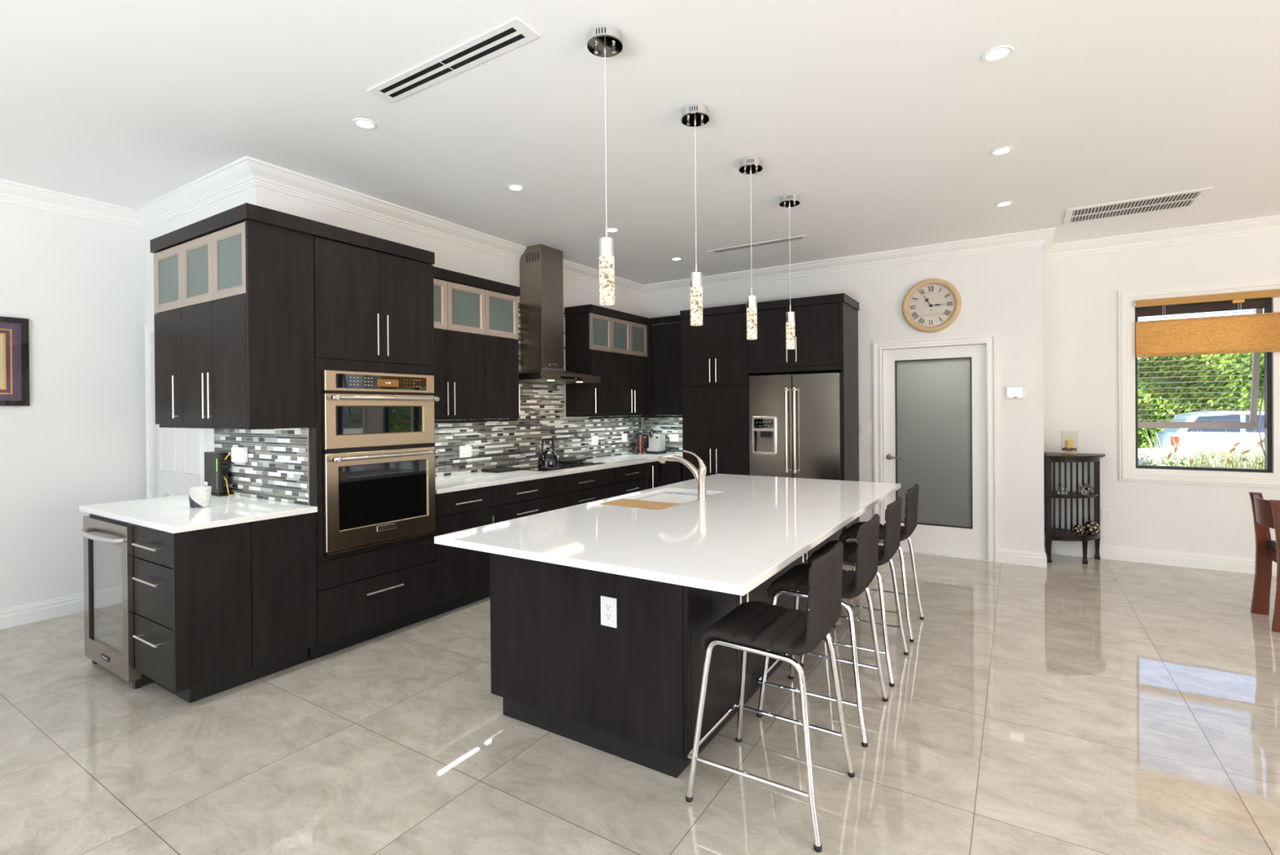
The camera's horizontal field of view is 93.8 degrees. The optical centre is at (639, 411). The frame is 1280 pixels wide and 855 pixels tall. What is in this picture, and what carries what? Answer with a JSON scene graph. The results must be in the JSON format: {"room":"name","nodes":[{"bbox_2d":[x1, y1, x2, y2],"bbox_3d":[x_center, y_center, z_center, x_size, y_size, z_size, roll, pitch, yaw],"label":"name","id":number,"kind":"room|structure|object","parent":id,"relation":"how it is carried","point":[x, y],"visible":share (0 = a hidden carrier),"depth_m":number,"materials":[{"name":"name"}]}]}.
{"room":"kitchen","nodes":[
{"label":"kitchen","id":0,"kind":"room"},
{"bbox_2d":[0,201,146,608],"bbox_3d":[-5.399,-0.031,2.604,0.150,3.049,5.837,0,0,32],"label":"wall","id":1,"kind":"structure","parent":0,"point":[79,283],"depth_m":4.37,"materials":[{"name":"paint"}]},
{"bbox_2d":[0,315,29,405],"bbox_3d":[-4.466,-0.346,3.919,0.025,0.610,0.662,0,0,32],"label":"framed picture","id":2,"kind":"object","parent":1,"relation":"attached to","point":[14,331],"visible":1,"depth_m":4.14,"materials":[{"name":"black paper"}]},
{"bbox_2d":[0,592,84,629],"bbox_3d":[-5.396,1.427,2.437,0.018,0.134,5.536,0,0,32],"label":"baseboard","id":3,"kind":"structure","parent":1,"relation":"attached to","point":[12,616],"depth_m":4.24,"materials":[{"name":"white paint"}]},
{"bbox_2d":[145,185,275,497],"bbox_3d":[-3.161,-0.056,4.358,1.760,3.049,0.120,0,0,32],"label":"wall","id":4,"kind":"structure","parent":0,"point":[257,195],"depth_m":4.39,"materials":[{"name":"paint"}]},
{"bbox_2d":[153,244,186,427],"bbox_3d":[-2.848,-0.461,3.844,0.402,1.114,0.390,0,0,32],"label":"upper cabinet","id":5,"kind":"object","parent":4,"relation":"attached to","point":[166,263],"visible":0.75,"depth_m":3.71,"materials":[{"name":"brown wood"}]},
{"bbox_2d":[144,321,207,498],"bbox_3d":[-3.480,0.383,4.478,0.994,2.174,0.024,0,0,32],"label":"trim","id":6,"kind":"structure","parent":4,"relation":"attached to","point":[148,326],"depth_m":4.71,"materials":[{"name":"white paint"}]},
{"bbox_2d":[156,423,199,497],"bbox_3d":[-3.457,0.418,4.514,0.840,2.085,0.039,0,0,32],"label":"door","id":7,"kind":"structure","parent":4,"relation":"in","point":[178,449],"depth_m":4.53,"materials":[{"name":"white paint"}]},
{"bbox_2d":[181,219,315,429],"bbox_3d":[-2.335,-0.464,3.520,0.810,1.114,0.392,0,0,32],"label":"upper cabinet","id":8,"kind":"object","parent":4,"relation":"attached to","point":[214,320],"depth_m":3.34,"materials":[{"name":"brown wood"}]},
{"bbox_2d":[213,427,308,505],"bbox_3d":[-2.440,0.312,3.823,1.188,0.474,0.007,0,0,32],"label":"backsplash","id":9,"kind":"structure","parent":4,"relation":"attached to","point":[276,468],"depth_m":3.74,"materials":[{"name":"tile"}]},
{"bbox_2d":[231,446,248,462],"bbox_3d":[-2.611,0.277,3.901,0.140,0.098,0.040,0,0,32],"label":"outlet","id":10,"kind":"object","parent":9,"relation":"attached to","point":[238,454],"visible":1,"depth_m":3.87,"materials":[{"name":"white plastic"}]},
{"bbox_2d":[307,427,311,505],"bbox_3d":[-1.935,0.319,3.501,0.007,0.455,0.013,0,0,32],"label":"trim","id":11,"kind":"structure","parent":4,"relation":"attached to","point":[308,428],"depth_m":3.50,"materials":[{"name":"silver metal"}]},
{"bbox_2d":[275,191,640,476],"bbox_3d":[-1.209,-0.077,5.942,0.150,3.049,4.643,0,0,32],"label":"wall","id":12,"kind":"structure","parent":0,"point":[449,255],"depth_m":5.17,"materials":[{"name":"paint"}]},
{"bbox_2d":[0,155,526,261],"bbox_3d":[-4.003,-1.504,2.947,1.858,0.130,7.929,0,0,32],"label":"trim","id":13,"kind":"structure","parent":12,"relation":"attached to","point":[246,172],"depth_m":4.33,"materials":[{"name":"white paint"}]},
{"bbox_2d":[432,278,486,422],"bbox_3d":[-1.633,-0.474,4.771,0.383,1.114,0.792,0,0,32],"label":"upper cabinet","id":14,"kind":"object","parent":12,"relation":"attached to","point":[459,309],"visible":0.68,"depth_m":4.79,"materials":[{"name":"brown wood"}]},
{"bbox_2d":[433,266,519,296],"bbox_3d":[-1.543,-1.073,4.946,0.355,0.080,1.194,0,0,32],"label":"board","id":15,"kind":"object","parent":14,"relation":"on","point":[440,273],"visible":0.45,"depth_m":4.92,"materials":[{"name":"brown wood"}]},
{"bbox_2d":[484,288,519,421],"bbox_3d":[-1.317,-0.478,5.272,0.383,1.114,0.389,0,0,32],"label":"upper cabinet","id":16,"kind":"object","parent":12,"relation":"attached to","point":[502,381],"visible":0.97,"depth_m":5.18,"materials":[{"name":"brown wood"}]},
{"bbox_2d":[435,302,641,476],"bbox_3d":[-0.994,-0.273,6.136,0.007,1.604,3.778,0,0,32],"label":"backsplash","id":17,"kind":"structure","parent":12,"relation":"attached to","point":[511,443],"depth_m":5.98,"materials":[{"name":"tile"}]},
{"bbox_2d":[459,444,471,457],"bbox_3d":[-1.534,0.347,5.260,0.007,0.104,0.130,0,0,32],"label":"wall socket","id":18,"kind":"object","parent":17,"relation":"attached to","point":[464,451],"visible":1,"depth_m":5.25,"materials":[{"name":"white plastic"}]},
{"bbox_2d":[591,435,598,445],"bbox_3d":[-0.519,0.326,6.868,0.007,0.105,0.130,0,0,32],"label":"wall socket","id":19,"kind":"object","parent":17,"relation":"attached to","point":[594,439],"visible":1,"depth_m":6.86,"materials":[{"name":"white plastic"}]},
{"bbox_2d":[518,244,600,383],"bbox_3d":[-0.860,-0.948,5.877,0.502,1.311,0.908,0,0,32],"label":"extractor hood","id":20,"kind":"object","parent":12,"relation":"attached to","point":[541,266],"visible":0.99,"depth_m":5.79,"materials":[{"name":"metal"}]},
{"bbox_2d":[564,312,612,418],"bbox_3d":[-0.539,-0.489,6.503,0.383,1.114,0.383,0,0,32],"label":"upper cabinet","id":21,"kind":"object","parent":12,"relation":"attached to","point":[588,335],"visible":1,"depth_m":6.37,"materials":[{"name":"brown wood"}]},
{"bbox_2d":[564,304,681,324],"bbox_3d":[-0.105,-1.091,6.688,0.925,0.080,1.188,0,0,32],"label":"board","id":22,"kind":"object","parent":21,"relation":"on","point":[593,308],"visible":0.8,"depth_m":6.70,"materials":[{"name":"brown wood"}]},
{"bbox_2d":[610,317,648,417],"bbox_3d":[-0.236,-0.493,6.984,0.383,1.114,0.751,0,0,32],"label":"upper cabinet","id":23,"kind":"object","parent":12,"relation":"attached to","point":[628,352],"visible":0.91,"depth_m":6.87,"materials":[{"name":"brown wood"}]},
{"bbox_2d":[0,0,1279,284],"bbox_3d":[1.522,-1.710,1.750,12.880,0.200,12.210,0,0,32],"label":"ceiling","id":24,"kind":"structure","parent":0,"point":[885,119],"depth_m":3.20,"materials":[{"name":"paint"}]},
{"bbox_2d":[352,118,377,129],"bbox_3d":[-1.516,-1.587,3.298,0.124,0.005,0.124,0,0,32],"label":"recessed light","id":25,"kind":"object","parent":24,"relation":"in","point":[364,123],"visible":1,"depth_m":3.29,"materials":[{"name":"white plastic"}]},
{"bbox_2d":[366,17,540,103],"bbox_3d":[-0.886,-1.590,2.746,1.010,0.006,0.140,0,0,32],"label":"ceiling vent","id":26,"kind":"object","parent":24,"relation":"in","point":[513,33],"visible":1,"depth_m":2.70,"materials":[{"name":"white plastic"}]},
{"bbox_2d":[506,184,524,191],"bbox_3d":[-0.885,-1.596,4.259,0.124,0.005,0.124,0,0,32],"label":"recessed light","id":27,"kind":"object","parent":24,"relation":"in","point":[511,187],"visible":1,"depth_m":4.25,"materials":[{"name":"white plastic"}]},
{"bbox_2d":[586,24,622,305],"bbox_3d":[-0.144,-1.027,2.530,0.151,1.142,0.151,0,0,32],"label":"pendant light","id":28,"kind":"object","parent":24,"relation":"hanging from","point":[604,41],"visible":1,"depth_m":2.50,"materials":[{"name":"glass"}]},
{"bbox_2d":[680,103,709,325],"bbox_3d":[0.296,-1.033,3.175,0.151,1.142,0.151,0,0,32],"label":"pendant light","id":29,"kind":"object","parent":24,"relation":"hanging from","point":[695,115],"visible":1,"depth_m":3.15,"materials":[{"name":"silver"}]},
{"bbox_2d":[738,156,762,339],"bbox_3d":[0.714,-1.038,3.836,0.151,1.142,0.151,0,0,32],"label":"pendant light","id":30,"kind":"object","parent":24,"relation":"hanging from","point":[749,165],"visible":1,"depth_m":3.81,"materials":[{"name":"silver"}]},
{"bbox_2d":[706,234,809,253],"bbox_3d":[1.128,-1.617,5.788,1.002,0.006,0.115,0,0,32],"label":"ceiling vent","id":31,"kind":"object","parent":24,"relation":"in","point":[802,237],"visible":1,"depth_m":5.77,"materials":[{"name":"white plastic"}]},
{"bbox_2d":[779,193,799,349],"bbox_3d":[1.125,-1.044,4.487,0.151,1.142,0.151,0,0,32],"label":"pendant light","id":32,"kind":"object","parent":24,"relation":"hanging from","point":[788,200],"visible":1,"depth_m":4.46,"materials":[{"name":"white"}]},
{"bbox_2d":[982,44,1013,62],"bbox_3d":[1.609,-1.610,2.692,0.124,0.005,0.124,0,0,32],"label":"recessed light","id":33,"kind":"object","parent":24,"relation":"in","point":[1000,52],"visible":1,"depth_m":2.69,"materials":[{"name":"white plastic"}]},
{"bbox_2d":[990,146,1013,155],"bbox_3d":[2.247,-1.619,3.716,0.124,0.005,0.124,0,0,32],"label":"recessed light","id":34,"kind":"object","parent":24,"relation":"in","point":[1002,150],"visible":1,"depth_m":3.71,"materials":[{"name":"white plastic"}]},
{"bbox_2d":[995,200,1013,207],"bbox_3d":[2.850,-1.627,4.684,0.124,0.005,0.124,0,0,32],"label":"recessed light","id":35,"kind":"object","parent":24,"relation":"in","point":[1006,203],"visible":1,"depth_m":4.67,"materials":[{"name":"white plastic"}]},
{"bbox_2d":[1062,186,1213,225],"bbox_3d":[3.933,-1.635,4.795,0.869,0.007,0.483,0,0,32],"label":"ceiling vent","id":36,"kind":"object","parent":24,"relation":"in","point":[1190,198],"visible":1,"depth_m":4.77,"materials":[{"name":"white plastic"}]},
{"bbox_2d":[0,551,1279,854],"bbox_3d":[1.548,1.500,1.762,12.880,0.120,12.210,0,0,32],"label":"floor","id":37,"kind":"structure","parent":0,"point":[1068,706],"depth_m":2.56,"materials":[{"name":"tile"}]},
{"bbox_2d":[77,513,151,688],"bbox_3d":[-2.800,1.027,3.580,0.662,0.882,0.752,0,0,32],"label":"wine fridge","id":38,"kind":"object","parent":37,"relation":"on","point":[108,556],"visible":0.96,"depth_m":3.29,"materials":[{"name":"silver metal"}]},
{"bbox_2d":[131,511,317,702],"bbox_3d":[-2.284,1.024,3.301,0.498,0.882,0.733,0,0,32],"label":"base cabinet","id":39,"kind":"object","parent":37,"relation":"on","point":[218,609],"visible":0.9,"depth_m":3.10,"materials":[{"name":"brown wood"}]},
{"bbox_2d":[79,493,317,533],"bbox_3d":[-2.605,0.568,3.516,1.305,0.031,0.702,0,0,32],"label":"countertop","id":40,"kind":"structure","parent":39,"relation":"on","point":[174,513],"depth_m":3.35,"materials":[{"name":"white stone"}]},
{"bbox_2d":[188,485,211,507],"bbox_3d":[-2.562,0.495,3.486,0.110,0.114,0.110,0,0,32],"label":"plant pot","id":41,"kind":"object","parent":40,"relation":"on","point":[199,496],"visible":1,"depth_m":3.45,"materials":[{"name":"ceramic"}]},
{"bbox_2d":[204,451,234,496],"bbox_3d":[-2.827,0.410,4.007,0.280,0.284,0.078,0,0,32],"label":"router","id":42,"kind":"object","parent":40,"relation":"on","point":[215,463],"visible":0.94,"depth_m":3.96,"materials":[{"name":"black plastic"}]},
{"bbox_2d":[259,235,436,660],"bbox_3d":[-1.922,0.217,3.995,0.719,2.485,0.836,0,0,32],"label":"tall cabinet","id":43,"kind":"object","parent":37,"relation":"on","point":[374,310],"visible":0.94,"depth_m":3.75,"materials":[{"name":"brown wood"}]},
{"bbox_2d":[150,202,435,264],"bbox_3d":[-2.276,-1.064,3.990,1.244,0.080,1.202,0,0,32],"label":"crown molding","id":44,"kind":"structure","parent":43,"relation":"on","point":[239,214],"depth_m":3.51,"materials":[{"name":"brown wood"}]},
{"bbox_2d":[321,369,439,555],"bbox_3d":[-1.887,0.295,3.979,0.755,1.087,0.772,0,0,32],"label":"wall oven","id":45,"kind":"object","parent":43,"relation":"in","point":[379,451],"visible":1,"depth_m":3.76,"materials":[{"name":"metal"}]},
{"bbox_2d":[428,485,493,617],"bbox_3d":[-1.549,1.013,4.586,0.708,0.882,0.546,0,0,32],"label":"base cabinet","id":46,"kind":"object","parent":37,"relation":"on","point":[462,575],"visible":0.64,"depth_m":4.38,"materials":[{"name":"brown wood"}]},
{"bbox_2d":[435,452,682,493],"bbox_3d":[-0.597,0.543,5.891,0.909,0.031,3.778,0,0,32],"label":"countertop","id":47,"kind":"structure","parent":46,"relation":"on","point":[448,483],"depth_m":5.16,"materials":[{"name":"white stone"}]},
{"bbox_2d":[481,466,520,472],"bbox_3d":[-1.259,0.521,5.431,0.215,0.025,0.280,0,0,32],"label":"griddle plate","id":48,"kind":"object","parent":47,"relation":"on","point":[504,468],"visible":1,"depth_m":5.36,"materials":[{"name":"metal"}]},
{"bbox_2d":[520,461,604,471],"bbox_3d":[-0.789,0.526,5.867,0.435,0.006,0.930,0,0,32],"label":"cooktop","id":49,"kind":"object","parent":47,"relation":"in","point":[535,468],"visible":0.67,"depth_m":5.82,"materials":[{"name":"ceramic"}]},
{"bbox_2d":[537,437,558,469],"bbox_3d":[-0.854,0.382,5.543,0.191,0.285,0.211,0,0,-6],"label":"kettle","id":50,"kind":"object","parent":49,"relation":"on","point":[547,460],"visible":1,"depth_m":5.48,"materials":[{"name":"black metal"}]},
{"bbox_2d":[558,456,593,463],"bbox_3d":[-0.683,0.501,6.245,0.190,0.040,0.503,0,0,32],"label":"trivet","id":51,"kind":"object","parent":49,"relation":"on","point":[569,460],"visible":0.8,"depth_m":6.13,"materials":[{"name":"metal"}]},
{"bbox_2d":[632,433,644,453],"bbox_3d":[-0.009,0.390,7.425,0.160,0.255,0.160,0,0,32],"label":"pod carousel","id":52,"kind":"object","parent":47,"relation":"on","point":[640,450],"visible":1,"depth_m":7.40,"materials":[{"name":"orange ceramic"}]},
{"bbox_2d":[646,430,666,453],"bbox_3d":[0.186,0.370,7.447,0.217,0.291,0.205,0,0,32],"label":"coffee machine","id":53,"kind":"object","parent":47,"relation":"on","point":[655,442],"visible":1,"depth_m":7.39,"materials":[{"name":"silver plastic"}]},
{"bbox_2d":[646,450,666,453],"bbox_3d":[0.201,0.498,7.432,0.177,0.035,0.195,0,0,32],"label":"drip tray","id":54,"kind":"object","parent":53,"relation":"on","point":[647,451],"depth_m":7.36,"materials":[{"name":"black plastic"}]},
{"bbox_2d":[487,476,551,596],"bbox_3d":[-1.220,1.009,5.108,0.708,0.882,0.686,0,0,32],"label":"base cabinet","id":55,"kind":"object","parent":37,"relation":"on","point":[512,500],"visible":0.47,"depth_m":4.90,"materials":[{"name":"brown wood"}]},
{"bbox_2d":[549,467,611,510],"bbox_3d":[-0.791,1.003,5.787,0.708,0.882,0.918,0,0,32],"label":"base cabinet","id":56,"kind":"object","parent":37,"relation":"on","point":[572,489],"visible":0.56,"depth_m":5.57,"materials":[{"name":"brown wood"}]},
{"bbox_2d":[609,462,645,497],"bbox_3d":[-0.373,0.997,6.448,0.708,0.882,0.644,0,0,32],"label":"base cabinet","id":57,"kind":"object","parent":37,"relation":"on","point":[626,479],"visible":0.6,"depth_m":6.25,"materials":[{"name":"brown wood"}]},
{"bbox_2d":[644,461,659,489],"bbox_3d":[-0.122,0.994,6.846,0.708,0.882,0.297,0,0,32],"label":"base cabinet","id":58,"kind":"object","parent":37,"relation":"on","point":[652,475],"visible":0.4,"depth_m":6.65,"materials":[{"name":"brown wood"}]},
{"bbox_2d":[489,525,845,777],"bbox_3d":[0.388,1.001,3.580,1.107,0.882,2.387,0,0,32],"label":"base cabinet","id":59,"kind":"object","parent":37,"relation":"on","point":[630,691],"visible":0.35,"depth_m":2.54,"materials":[{"name":"brown wood"}]},
{"bbox_2d":[600,595,617,627],"bbox_3d":[-0.131,0.830,2.489,0.080,0.122,0.007,0,0,32],"label":"wall socket","id":60,"kind":"object","parent":59,"relation":"attached to","point":[608,605],"visible":1,"depth_m":2.48,"materials":[{"name":"white plastic"}]},
{"bbox_2d":[434,473,900,595],"bbox_3d":[0.489,0.543,3.458,1.440,0.031,2.918,0,0,32],"label":"countertop","id":61,"kind":"structure","parent":59,"relation":"on","point":[748,529],"depth_m":2.68,"materials":[{"name":"white stone"}]},
{"bbox_2d":[635,492,708,499],"bbox_3d":[0.148,0.663,3.719,0.460,0.203,0.854,0,0,32],"label":"sink","id":62,"kind":"object","parent":61,"relation":"in","point":[663,492],"visible":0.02,"depth_m":4.11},
{"bbox_2d":[599,498,680,510],"bbox_3d":[-0.001,0.546,3.483,0.420,0.024,0.263,0,0,32],"label":"cutting board","id":63,"kind":"object","parent":62,"relation":"on","point":[659,505],"visible":0.44,"depth_m":3.48,"materials":[{"name":"brown wood"}]},
{"bbox_2d":[637,492,697,503],"bbox_3d":[0.202,0.563,3.804,0.420,0.024,0.470,0,0,32],"label":"drying rack","id":64,"kind":"object","parent":62,"relation":"in","point":[663,497],"visible":0.53,"depth_m":3.85,"materials":[{"name":"white plastic"}]},
{"bbox_2d":[657,449,706,501],"bbox_3d":[0.256,0.379,3.641,0.326,0.299,0.055,0,0,32],"label":"faucet","id":65,"kind":"object","parent":61,"relation":"on","point":[700,475],"visible":1,"depth_m":3.56,"materials":[{"name":"silver metal"}]},
{"bbox_2d":[660,460,683,486],"bbox_3d":[0.519,0.988,7.036,0.250,0.882,0.678,0,0,32],"label":"base cabinet","id":66,"kind":"object","parent":37,"relation":"on","point":[671,472],"visible":0.04,"depth_m":6.74,"materials":[{"name":"brown wood"}]},
{"bbox_2d":[681,311,766,480],"bbox_3d":[0.966,0.184,6.750,0.789,2.485,0.673,0,0,32],"label":"pantry cabinet","id":67,"kind":"object","parent":37,"relation":"on","point":[715,368],"visible":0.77,"depth_m":6.48,"materials":[{"name":"brown wood"}]},
{"bbox_2d":[685,541,854,852],"bbox_3d":[0.505,0.975,2.305,0.510,0.942,0.496,0,0,32],"label":"bar stool","id":68,"kind":"object","parent":37,"relation":"on","point":[757,627],"visible":1,"depth_m":2.20,"materials":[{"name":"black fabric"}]},
{"bbox_2d":[748,372,842,479],"bbox_3d":[1.693,0.520,6.260,0.943,1.805,0.694,0,0,32],"label":"fridge","id":69,"kind":"object","parent":37,"relation":"on","point":[795,420],"visible":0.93,"depth_m":6.00,"materials":[{"name":"silver metal"}]},
{"bbox_2d":[747,302,859,542],"bbox_3d":[1.713,0.180,6.278,0.975,2.485,0.673,0,0,32],"label":"tall cabinet","id":70,"kind":"object","parent":37,"relation":"on","point":[826,335],"visible":0.8,"depth_m":5.99,"materials":[{"name":"brown wood"}]},
{"bbox_2d":[680,293,859,318],"bbox_3d":[1.376,-1.102,6.497,1.789,0.080,0.645,0,0,32],"label":"board","id":71,"kind":"object","parent":70,"relation":"on","point":[840,297],"visible":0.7,"depth_m":6.10,"materials":[{"name":"brown wood"}]},
{"bbox_2d":[756,513,888,746],"bbox_3d":[0.889,0.970,2.913,0.510,0.942,0.496,0,0,32],"label":"bar stool","id":72,"kind":"object","parent":37,"relation":"on","point":[797,578],"visible":0.7,"depth_m":2.79,"materials":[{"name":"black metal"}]},
{"bbox_2d":[799,496,908,686],"bbox_3d":[1.240,0.965,3.469,0.510,0.942,0.496,0,0,32],"label":"bar stool","id":73,"kind":"object","parent":37,"relation":"on","point":[891,540],"visible":0.6,"depth_m":3.30,"materials":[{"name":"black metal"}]},
{"bbox_2d":[832,483,924,642],"bbox_3d":[1.614,0.960,4.060,0.510,0.942,0.496,0,0,32],"label":"bar stool","id":74,"kind":"object","parent":37,"relation":"on","point":[912,495],"visible":0.62,"depth_m":3.89,"materials":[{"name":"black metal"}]},
{"bbox_2d":[1044,452,1105,564],"bbox_3d":[4.103,0.903,5.629,0.481,1.005,0.481,0,0,32],"label":"stand","id":75,"kind":"object","parent":37,"relation":"on","point":[1053,533],"visible":0.97,"depth_m":5.68,"materials":[{"name":"brown wood"}]},
{"bbox_2d":[1057,487,1067,494],"bbox_3d":[4.007,0.746,5.672,0.074,0.060,0.074,0,0,32],"label":"crystal bowl","id":76,"kind":"object","parent":75,"relation":"on","point":[1063,491],"visible":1,"depth_m":5.64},
{"bbox_2d":[1059,431,1078,454],"bbox_3d":[4.081,0.288,5.687,0.156,0.222,0.156,0,0,32],"label":"candle holder","id":77,"kind":"object","parent":75,"relation":"on","point":[1068,444],"visible":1,"depth_m":5.66,"materials":[{"name":"clear glass"}]},
{"bbox_2d":[1064,440,1074,448],"bbox_3d":[4.081,0.307,5.687,0.074,0.081,0.074,0,0,32],"label":"candle","id":78,"kind":"object","parent":77,"relation":"on","point":[1068,444],"depth_m":5.66,"materials":[{"name":"gold wax"}]},
{"bbox_2d":[1044,489,1097,497],"bbox_3d":[4.094,0.786,5.666,0.425,0.020,0.425,0,0,32],"label":"shelf","id":79,"kind":"object","parent":75,"relation":"attached to","point":[1054,494],"depth_m":5.60,"materials":[{"name":"brown wood"}]},
{"bbox_2d":[1044,527,1099,541],"bbox_3d":[4.098,1.167,5.660,0.435,0.047,0.435,0,0,32],"label":"shelf","id":80,"kind":"object","parent":75,"relation":"attached to","point":[1064,534],"depth_m":5.58,"materials":[{"name":"brown wood"}]},
{"bbox_2d":[1071,524,1084,534],"bbox_3d":[4.091,1.097,5.586,0.093,0.092,0.093,0,0,32],"label":"decorative ball","id":81,"kind":"object","parent":75,"relation":"on","point":[1077,529],"visible":1,"depth_m":5.56,"materials":[{"name":"black ceramic"}]},
{"bbox_2d":[1077,483,1093,494],"bbox_3d":[4.197,0.726,5.635,0.120,0.098,0.120,0,0,32],"label":"crystal bowl","id":82,"kind":"object","parent":75,"relation":"on","point":[1086,489],"visible":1,"depth_m":5.61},
{"bbox_2d":[1083,520,1099,533],"bbox_3d":[4.225,1.079,5.602,0.126,0.125,0.126,0,0,32],"label":"decorative ball","id":83,"kind":"object","parent":75,"relation":"on","point":[1090,526],"visible":0.97,"depth_m":5.57,"materials":[{"name":"black ceramic"}]},
{"bbox_2d":[1248,492,1279,631],"bbox_3d":[4.400,0.986,3.905,0.540,0.845,0.447,0,0,32],"label":"dining chair","id":84,"kind":"object","parent":37,"relation":"on","point":[1266,513],"visible":1,"depth_m":4.15,"materials":[{"name":"brown wood"}]},
{"bbox_2d":[640,245,1044,551],"bbox_3d":[1.881,-0.104,6.653,4.316,3.049,0.140,0,0,32],"label":"wall","id":85,"kind":"structure","parent":0,"point":[1001,292],"depth_m":5.67,"materials":[{"name":"paint"}]},
{"bbox_2d":[641,417,682,453],"bbox_3d":[0.413,0.276,7.495,0.910,0.474,0.007,0,0,32],"label":"backsplash","id":86,"kind":"structure","parent":85,"relation":"attached to","point":[667,426],"depth_m":7.54,"materials":[{"name":"tile"}]},
{"bbox_2d":[669,434,678,441],"bbox_3d":[0.426,0.322,7.478,0.130,0.090,0.007,0,0,32],"label":"wall socket","id":87,"kind":"object","parent":86,"relation":"attached to","point":[673,437],"visible":1,"depth_m":7.48,"materials":[{"name":"white plastic"}]},
{"bbox_2d":[646,322,683,417],"bbox_3d":[0.299,-0.498,7.328,0.920,1.114,0.398,0,0,32],"label":"upper cabinet","id":88,"kind":"object","parent":85,"relation":"attached to","point":[664,372],"visible":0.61,"depth_m":7.13,"materials":[{"name":"brown wood"}]},
{"bbox_2d":[860,422,873,433],"bbox_3d":[2.370,0.167,6.259,0.130,0.122,0.007,0,0,32],"label":"light switch","id":89,"kind":"object","parent":85,"relation":"attached to","point":[865,427],"visible":1,"depth_m":6.25,"materials":[{"name":"white plastic"}]},
{"bbox_2d":[563,214,1279,297],"bbox_3d":[4.493,-1.580,5.177,11.019,0.130,1.880,0,0,19],"label":"trim","id":90,"kind":"structure","parent":85,"relation":"attached to","point":[1044,237],"depth_m":5.82,"materials":[{"name":"white paint"}]},
{"bbox_2d":[902,278,961,332],"bbox_3d":[2.870,-1.052,5.905,0.532,0.532,0.054,0,0,32],"label":"wall clock","id":91,"kind":"object","parent":85,"relation":"attached to","point":[931,304],"visible":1,"depth_m":5.90,"materials":[{"name":"beige metal"}]},
{"bbox_2d":[872,333,997,562],"bbox_3d":[2.893,0.341,5.920,1.099,2.146,0.024,0,0,32],"label":"trim","id":92,"kind":"structure","parent":85,"relation":"attached to","point":[990,340],"depth_m":5.67,"materials":[{"name":"white paint"}]},
{"bbox_2d":[883,343,987,560],"bbox_3d":[2.921,0.384,5.964,0.935,2.060,0.122,0,0,32],"label":"door","id":93,"kind":"structure","parent":85,"relation":"in","point":[935,398],"depth_m":5.93,"materials":[{"name":"white paint"}]},
{"bbox_2d":[1006,386,1024,399],"bbox_3d":[3.478,-0.181,5.547,0.143,0.114,0.022,0,0,32],"label":"thermostat","id":94,"kind":"object","parent":85,"relation":"attached to","point":[1012,392],"visible":1,"depth_m":5.54,"materials":[{"name":"white plastic"}]},
{"bbox_2d":[997,539,1276,576],"bbox_3d":[6.395,1.326,4.101,6.781,0.134,0.664,0,0,32],"label":"baseboard","id":95,"kind":"structure","parent":85,"relation":"attached to","point":[1177,558],"depth_m":5.50,"materials":[{"name":"white paint"}]},
{"bbox_2d":[1042,232,1279,558],"bbox_3d":[6.758,-0.135,4.338,6.404,3.049,0.145,0,0,32],"label":"wall","id":96,"kind":"structure","parent":0,"point":[1080,294],"depth_m":5.67,"materials":[{"name":"paint"}]},
{"bbox_2d":[1102,508,1111,519],"bbox_3d":[4.454,0.973,5.712,0.070,0.090,0.007,0,0,32],"label":"wall socket","id":97,"kind":"object","parent":96,"relation":"attached to","point":[1106,513],"visible":1,"depth_m":5.71,"materials":[{"name":"white plastic"}]},
{"bbox_2d":[1118,275,1279,487],"bbox_3d":[5.858,-0.258,4.993,2.961,1.791,0.338,0,0,32],"label":"window","id":98,"kind":"structure","parent":96,"relation":"attached to","point":[1130,469],"depth_m":5.42,"materials":[{"name":"white paint"}]},
{"bbox_2d":[1135,288,1279,357],"bbox_3d":[5.753,-0.776,4.833,2.717,0.528,0.034,0,0,32],"label":"window shade","id":99,"kind":"object","parent":96,"relation":"attached to","point":[1243,333],"visible":1,"depth_m":5.28,"materials":[{"name":"fabric"}]},
{"label":"outside","id":100,"kind":"structure","parent":0,"visible":0},
{"bbox_2d":[1137,448,1180,466],"bbox_3d":[6.911,1.628,1.563,90.000,0.140,110.000,0,0,32],"label":"ground","id":101,"kind":"structure","parent":100,"point":[1144,451],"depth_m":19.65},
{"bbox_2d":[1137,350,1264,449],"bbox_3d":[22.229,-0.476,10.849,26.107,3.758,1.920,0,0,32],"label":"hedge","id":102,"kind":"object","parent":101,"relation":"on","point":[1187,397],"visible":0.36,"depth_m":15.62,"materials":[{"name":"green plant"}]},
{"bbox_2d":[1137,429,1264,468],"bbox_3d":[6.358,0.855,6.537,2.660,1.375,1.892,0,0,30],"label":"grass bed","id":103,"kind":"object","parent":101,"relation":"on","point":[1226,459],"visible":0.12,"depth_m":6.47,"materials":[{"name":"green plant"}]},
{"bbox_2d":[1154,410,1264,467],"bbox_3d":[13.896,0.711,12.798,4.220,1.500,1.730,0,0,32],"label":"parked car","id":104,"kind":"object","parent":101,"relation":"on","point":[1163,434],"visible":0.26,"depth_m":12.89,"materials":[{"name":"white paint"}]},
{"bbox_2d":[1169,435,1181,445],"bbox_3d":[11.799,0.632,13.186,0.180,0.210,0.112,0,0,32],"label":"tail lamp","id":105,"kind":"object","parent":104,"relation":"attached to","point":[1176,440],"depth_m":13.15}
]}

